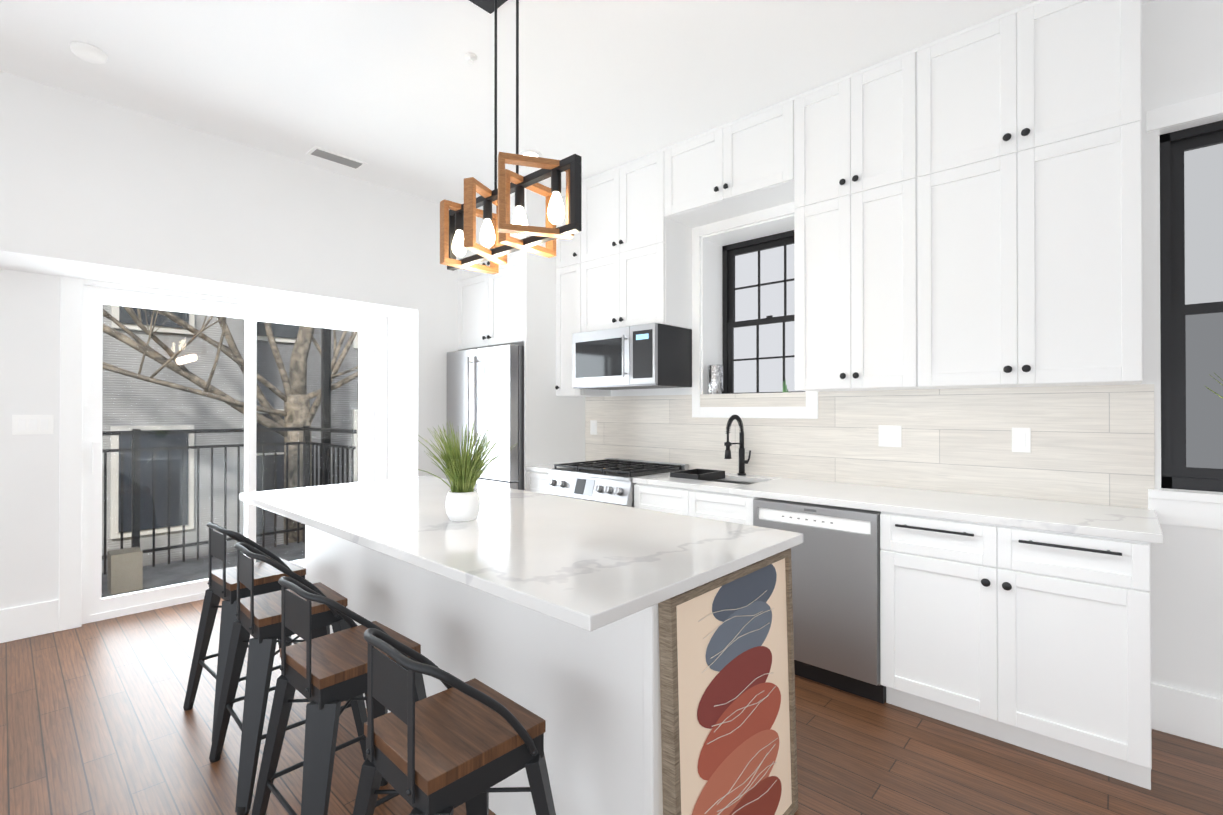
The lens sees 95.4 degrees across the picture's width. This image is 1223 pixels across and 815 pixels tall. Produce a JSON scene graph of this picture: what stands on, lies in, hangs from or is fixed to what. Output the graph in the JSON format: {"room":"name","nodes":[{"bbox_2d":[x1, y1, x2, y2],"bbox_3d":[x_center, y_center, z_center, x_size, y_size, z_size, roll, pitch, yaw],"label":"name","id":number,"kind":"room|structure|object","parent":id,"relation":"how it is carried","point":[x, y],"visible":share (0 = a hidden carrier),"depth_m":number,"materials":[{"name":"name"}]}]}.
{"room":"kitchen","nodes":[
{"label":"kitchen","id":0,"kind":"room"},
{"bbox_2d":[0,71,460,609],"bbox_3d":[-3.200,-0.179,3.316,0.830,3.050,5.930,0,0,42],"label":"wall","id":1,"kind":"structure","parent":0,"point":[92,189],"depth_m":3.36,"materials":[{"name":"paint"}]},
{"bbox_2d":[0,599,58,642],"bbox_3d":[-4.312,1.246,2.279,0.016,0.190,2.910,0,0,42],"label":"baseboard","id":2,"kind":"structure","parent":1,"relation":"attached to","point":[25,621],"depth_m":3.26,"materials":[{"name":"white wood"}]},
{"bbox_2d":[12,415,53,434],"bbox_3d":[-3.408,0.101,3.280,0.008,0.116,0.170,0,0,42],"label":"switch plate","id":3,"kind":"object","parent":1,"relation":"attached to","point":[30,424],"visible":1,"depth_m":3.27,"materials":[{"name":"white plastic"}]},
{"bbox_2d":[59,276,386,630],"bbox_3d":[-2.701,0.245,4.157,0.170,2.210,2.028,0,0,42],"label":"door frame","id":4,"kind":"structure","parent":1,"relation":"attached to","point":[96,606],"depth_m":3.64,"materials":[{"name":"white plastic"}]},
{"bbox_2d":[0,0,1153,203],"bbox_3d":[-0.459,-1.790,0.854,8.250,0.150,6.480,0,0,42],"label":"ceiling","id":5,"kind":"structure","parent":0,"point":[397,95],"depth_m":2.79,"materials":[{"name":"paint"}]},
{"bbox_2d":[70,42,107,63],"bbox_3d":[-2.498,-1.689,2.661,0.132,0.033,0.132,0,0,42],"label":"smoke detector","id":6,"kind":"object","parent":5,"relation":"attached to","point":[88,52],"visible":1,"depth_m":2.64,"materials":[{"name":"white plastic"}]},
{"bbox_2d":[306,146,366,169],"bbox_3d":[-1.870,-1.696,3.794,0.150,0.008,0.340,0,0,42],"label":"ceiling vent","id":7,"kind":"object","parent":5,"relation":"in","point":[331,156],"visible":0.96,"depth_m":3.78,"materials":[{"name":"white metal"}]},
{"bbox_2d":[465,53,476,63],"bbox_3d":[-0.683,-1.691,2.705,0.060,0.029,0.060,0,0,42],"label":"sprinkler","id":8,"kind":"object","parent":5,"relation":"attached to","point":[470,57],"visible":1,"depth_m":2.70,"materials":[{"name":"white metal"}]},
{"bbox_2d":[440,0,581,273],"bbox_3d":[-0.426,-1.160,2.199,0.820,1.096,0.372,0,0,42],"label":"pendant light","id":9,"kind":"object","parent":5,"relation":"hanging from","point":[458,219],"visible":1,"depth_m":2.13,"materials":[{"name":"brown wood"}]},
{"bbox_2d":[520,150,541,157],"bbox_3d":[-0.544,-1.696,3.748,0.150,0.009,0.150,0,0,42],"label":"recessed light","id":10,"kind":"object","parent":5,"relation":"in","point":[534,153],"visible":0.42,"depth_m":3.71,"materials":[{"name":"white plastic"}]},
{"bbox_2d":[0,598,1222,814],"bbox_3d":[-0.459,1.394,0.839,8.250,0.120,6.480,0,0,42],"label":"floor","id":11,"kind":"structure","parent":0,"point":[96,718],"depth_m":2.15,"materials":[{"name":"brown wood"}]},
{"bbox_2d":[183,523,305,738],"bbox_3d":[-1.596,0.924,2.509,0.450,0.838,0.450,0,0,40],"label":"stool","id":12,"kind":"object","parent":11,"relation":"on","point":[222,583],"visible":0.5,"depth_m":2.42,"materials":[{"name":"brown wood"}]},
{"bbox_2d":[209,542,366,814],"bbox_3d":[-1.217,0.922,2.123,0.450,0.838,0.450,0,0,44],"label":"stool","id":13,"kind":"object","parent":11,"relation":"on","point":[259,618],"visible":0.77,"depth_m":2.00,"materials":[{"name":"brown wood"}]},
{"bbox_2d":[251,576,426,814],"bbox_3d":[-0.795,0.920,1.696,0.450,0.838,0.450,0,0,41],"label":"stool","id":14,"kind":"object","parent":11,"relation":"on","point":[325,675],"visible":0.69,"depth_m":1.58,"materials":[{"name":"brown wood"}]},
{"bbox_2d":[353,628,555,814],"bbox_3d":[-0.362,0.918,1.288,0.450,0.838,0.450,0,0,44],"label":"stool","id":15,"kind":"object","parent":11,"relation":"on","point":[458,742],"visible":1,"depth_m":1.22,"materials":[{"name":"brown wood"}]},
{"bbox_2d":[305,525,662,814],"bbox_3d":[-0.532,0.905,2.451,2.370,0.874,0.717,0,0,42],"label":"kitchen island","id":16,"kind":"object","parent":11,"relation":"on","point":[592,699],"visible":0.27,"depth_m":1.66,"materials":[{"name":"white"}]},
{"bbox_2d":[239,476,802,631],"bbox_3d":[-0.607,0.447,2.330,2.465,0.040,1.025,0,0,42],"label":"island countertop","id":17,"kind":"structure","parent":16,"relation":"on","point":[588,565],"depth_m":1.77,"materials":[{"name":"stone"}]},
{"bbox_2d":[410,423,517,521],"bbox_3d":[-0.578,0.238,2.107,0.394,0.374,0.414,0,0,42],"label":"potted plant","id":18,"kind":"object","parent":17,"relation":"on","point":[462,503],"visible":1,"depth_m":2.07,"materials":[{"name":"green plant"}]},
{"bbox_2d":[658,548,797,814],"bbox_3d":[0.370,0.906,1.628,0.040,0.862,0.680,-2,-2,42],"label":"canvas art","id":19,"kind":"object","parent":16,"relation":"attached to","point":[727,701],"visible":0.98,"depth_m":1.59,"materials":[{"name":"beige"}]},
{"bbox_2d":[447,344,523,489],"bbox_3d":[-0.843,0.445,4.608,0.866,1.815,0.759,0,0,42],"label":"fridge","id":20,"kind":"object","parent":11,"relation":"on","point":[485,387],"visible":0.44,"depth_m":4.22,"materials":[{"name":"silver metal"}]},
{"bbox_2d":[527,471,548,493],"bbox_3d":[-0.319,0.910,4.266,0.272,0.882,0.626,0,0,42],"label":"base cabinet","id":21,"kind":"object","parent":11,"relation":"on","point":[536,481],"depth_m":4.06,"materials":[{"name":"white wood"}]},
{"bbox_2d":[525,461,1163,543],"bbox_3d":[0.816,0.447,3.224,3.358,0.032,0.639,0,0,42],"label":"countertop","id":22,"kind":"structure","parent":21,"relation":"on","point":[1129,523],"depth_m":2.48,"materials":[{"name":"stone"}]},
{"bbox_2d":[670,468,753,484],"bbox_3d":[0.660,0.543,3.410,0.560,0.278,0.320,0,0,42],"label":"sink","id":23,"kind":"object","parent":22,"relation":"in","point":[706,475],"visible":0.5,"depth_m":3.47,"materials":[{"name":"black metal"}]},
{"bbox_2d":[724,415,750,475],"bbox_3d":[0.793,0.238,3.479,0.098,0.386,0.218,0,0,42],"label":"faucet","id":24,"kind":"object","parent":22,"relation":"on","point":[742,460],"visible":1,"depth_m":3.53,"materials":[{"name":"black metal"}]},
{"bbox_2d":[545,458,688,506],"bbox_3d":[0.026,0.872,3.874,0.756,0.955,0.687,0,0,42],"label":"range","id":25,"kind":"object","parent":11,"relation":"on","point":[608,480],"visible":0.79,"depth_m":3.69,"materials":[{"name":"silver metal"}]},
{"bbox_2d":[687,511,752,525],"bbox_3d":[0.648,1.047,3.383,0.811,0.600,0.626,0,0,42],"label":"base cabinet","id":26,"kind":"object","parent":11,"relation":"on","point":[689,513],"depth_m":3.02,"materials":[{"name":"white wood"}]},
{"bbox_2d":[753,498,885,703],"bbox_3d":[1.158,0.909,2.887,0.600,0.870,0.619,0,0,42],"label":"dishwasher","id":27,"kind":"object","parent":11,"relation":"on","point":[835,558],"visible":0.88,"depth_m":2.59,"materials":[{"name":"silver metal"}]},
{"bbox_2d":[880,512,1151,789],"bbox_3d":[1.719,0.901,2.406,0.865,0.882,0.626,0,0,42],"label":"base cabinet","id":28,"kind":"object","parent":11,"relation":"on","point":[1037,641],"depth_m":2.13,"materials":[{"name":"white wood"}]},
{"bbox_2d":[603,0,1222,698],"bbox_3d":[1.560,-0.179,3.228,7.980,3.050,0.360,0,0,42],"label":"wall","id":29,"kind":"structure","parent":0,"point":[1181,50],"depth_m":2.29,"materials":[{"name":"paint"}]},
{"bbox_2d":[458,188,585,490],"bbox_3d":[-0.774,-0.171,4.664,0.926,3.048,0.660,0,0,42],"label":"upper cabinet","id":30,"kind":"object","parent":29,"relation":"attached to","point":[513,301],"visible":0.56,"depth_m":4.30,"materials":[{"name":"white wood"}]},
{"bbox_2d":[555,187,610,396],"bbox_3d":[-0.221,-0.893,4.381,0.277,1.608,0.337,0,0,42],"label":"upper cabinet","id":31,"kind":"object","parent":29,"relation":"attached to","point":[563,387],"depth_m":4.30,"materials":[{"name":"white wood"}]},
{"bbox_2d":[571,149,691,335],"bbox_3d":[0.149,-1.122,4.044,0.829,1.153,0.337,0,0,42],"label":"upper cabinet","id":32,"kind":"object","parent":29,"relation":"attached to","point":[630,265],"depth_m":3.86,"materials":[{"name":"white wood"}]},
{"bbox_2d":[572,323,691,389],"bbox_3d":[0.124,-0.342,3.973,0.767,0.403,0.470,0,0,42],"label":"microwave","id":33,"kind":"object","parent":32,"relation":"attached to","point":[650,356],"visible":0.98,"depth_m":3.77,"materials":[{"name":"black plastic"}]},
{"bbox_2d":[663,98,790,231],"bbox_3d":[0.783,-1.475,3.468,0.881,0.453,0.337,0,0,42],"label":"upper cabinet","id":34,"kind":"object","parent":29,"relation":"attached to","point":[741,166],"depth_m":3.34,"materials":[{"name":"white wood"}]},
{"bbox_2d":[692,202,817,418],"bbox_3d":[1.004,-0.593,3.703,0.884,1.322,0.352,0,0,42],"label":"window","id":35,"kind":"structure","parent":29,"relation":"in","point":[758,305],"depth_m":3.85,"materials":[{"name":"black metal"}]},
{"bbox_2d":[708,365,722,393],"bbox_3d":[0.713,-0.153,3.819,0.106,0.275,0.106,0,0,42],"label":"vase","id":36,"kind":"object","parent":35,"relation":"on","point":[715,379],"visible":0.77,"depth_m":3.77,"materials":[{"name":"silver metal"}]},
{"bbox_2d":[782,380,787,392],"bbox_3d":[1.082,-0.097,3.467,0.074,0.159,0.074,0,0,42],"label":"potted plant","id":37,"kind":"object","parent":35,"relation":"on","point":[785,389],"visible":0.35,"depth_m":3.47,"materials":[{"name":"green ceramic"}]},
{"bbox_2d":[791,55,898,391],"bbox_3d":[1.356,-0.900,2.942,0.667,1.608,0.337,0,0,42],"label":"upper cabinet","id":38,"kind":"object","parent":29,"relation":"attached to","point":[845,130],"depth_m":2.85,"materials":[{"name":"white wood"}]},
{"bbox_2d":[585,384,1154,508],"bbox_3d":[1.029,0.170,3.458,3.358,0.523,0.010,0,0,42],"label":"backsplash","id":39,"kind":"structure","parent":29,"relation":"attached to","point":[1094,444],"depth_m":2.89,"materials":[{"name":"tile"}]},
{"bbox_2d":[590,420,596,434],"bbox_3d":[-0.145,0.162,4.517,0.072,0.116,0.008,0,0,42],"label":"electrical outlet plate","id":40,"kind":"object","parent":39,"relation":"attached to","point":[593,427],"visible":1,"depth_m":4.51,"materials":[{"name":"white plastic"}]},
{"bbox_2d":[878,425,901,446],"bbox_3d":[1.505,0.155,3.010,0.115,0.116,0.008,0,0,42],"label":"electrical outlet plate","id":41,"kind":"object","parent":39,"relation":"attached to","point":[890,435],"visible":1,"depth_m":3.01,"materials":[{"name":"white plastic"}]},
{"bbox_2d":[1012,427,1030,452],"bbox_3d":[1.930,0.153,2.622,0.072,0.116,0.008,0,0,42],"label":"electrical outlet plate","id":42,"kind":"object","parent":39,"relation":"attached to","point":[1021,439],"visible":1,"depth_m":2.62,"materials":[{"name":"white plastic"}]},
{"bbox_2d":[899,0,1142,389],"bbox_3d":[1.820,-0.902,2.518,0.836,1.608,0.337,0,0,42],"label":"upper cabinet","id":43,"kind":"object","parent":29,"relation":"attached to","point":[967,207],"depth_m":2.36,"materials":[{"name":"white wood"}]},
{"bbox_2d":[1146,91,1222,529],"bbox_3d":[2.645,-0.382,2.054,0.965,1.725,0.172,0,0,42],"label":"window","id":44,"kind":"structure","parent":29,"relation":"in","point":[1191,245],"depth_m":2.31,"materials":[{"name":"black metal"}]},
{"bbox_2d":[1205,373,1222,397],"bbox_3d":[2.487,0.066,2.071,0.382,0.548,0.186,0,0,42],"label":"plant","id":45,"kind":"object","parent":44,"relation":"on","point":[1219,382],"visible":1,"depth_m":2.18,"materials":[{"name":"green plant"}]},
{"bbox_2d":[1151,682,1222,747],"bbox_3d":[3.319,1.242,1.360,2.875,0.190,0.016,0,0,42],"label":"baseboard","id":46,"kind":"structure","parent":29,"relation":"attached to","point":[1198,717],"depth_m":2.25,"materials":[{"name":"white wood"}]},
{"label":"outside","id":47,"kind":"structure","parent":0,"visible":0},
{"bbox_2d":[102,304,244,572],"bbox_3d":[-10.436,-2.544,5.309,1.490,14.200,11.900,0,0,42],"label":"building","id":48,"kind":"structure","parent":47,"point":[224,420],"depth_m":8.41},
{"bbox_2d":[102,541,304,597],"bbox_3d":[-3.656,1.446,4.381,1.250,0.130,2.900,0,0,42],"label":"balcony slab","id":49,"kind":"object","parent":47,"point":[195,573],"depth_m":4.78,"materials":[{"name":"concrete"}]},
{"bbox_2d":[107,547,142,594],"bbox_3d":[-3.699,1.236,4.231,0.210,0.290,0.180,0,0,42],"label":"box","id":50,"kind":"object","parent":49,"relation":"on","point":[126,576],"depth_m":4.17,"materials":[{"name":"beige cardboard"}]},
{"bbox_2d":[102,426,305,574],"bbox_3d":[-4.057,0.783,4.749,0.075,1.200,2.750,0,0,42],"label":"railing","id":51,"kind":"object","parent":49,"relation":"on","point":[135,473],"depth_m":5.00,"materials":[{"name":"black metal"}]},
{"bbox_2d":[302,424,356,542],"bbox_3d":[-2.709,0.786,5.347,1.110,1.200,0.050,0,0,42],"label":"railing","id":52,"kind":"object","parent":49,"relation":"on","point":[328,428],"depth_m":5.49,"materials":[{"name":"black metal"}]},
{"bbox_2d":[103,306,358,543],"bbox_3d":[-5.053,-0.700,6.965,2.798,10.520,9.026,0,0,42],"label":"tree","id":53,"kind":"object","parent":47,"point":[293,397],"depth_m":7.62,"materials":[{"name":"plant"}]},
{"bbox_2d":[256,321,358,546],"bbox_3d":[-2.642,-2.497,15.187,0.500,14.200,15.000,0,0,42],"label":"building","id":54,"kind":"structure","parent":47,"point":[343,401],"depth_m":10.93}
]}

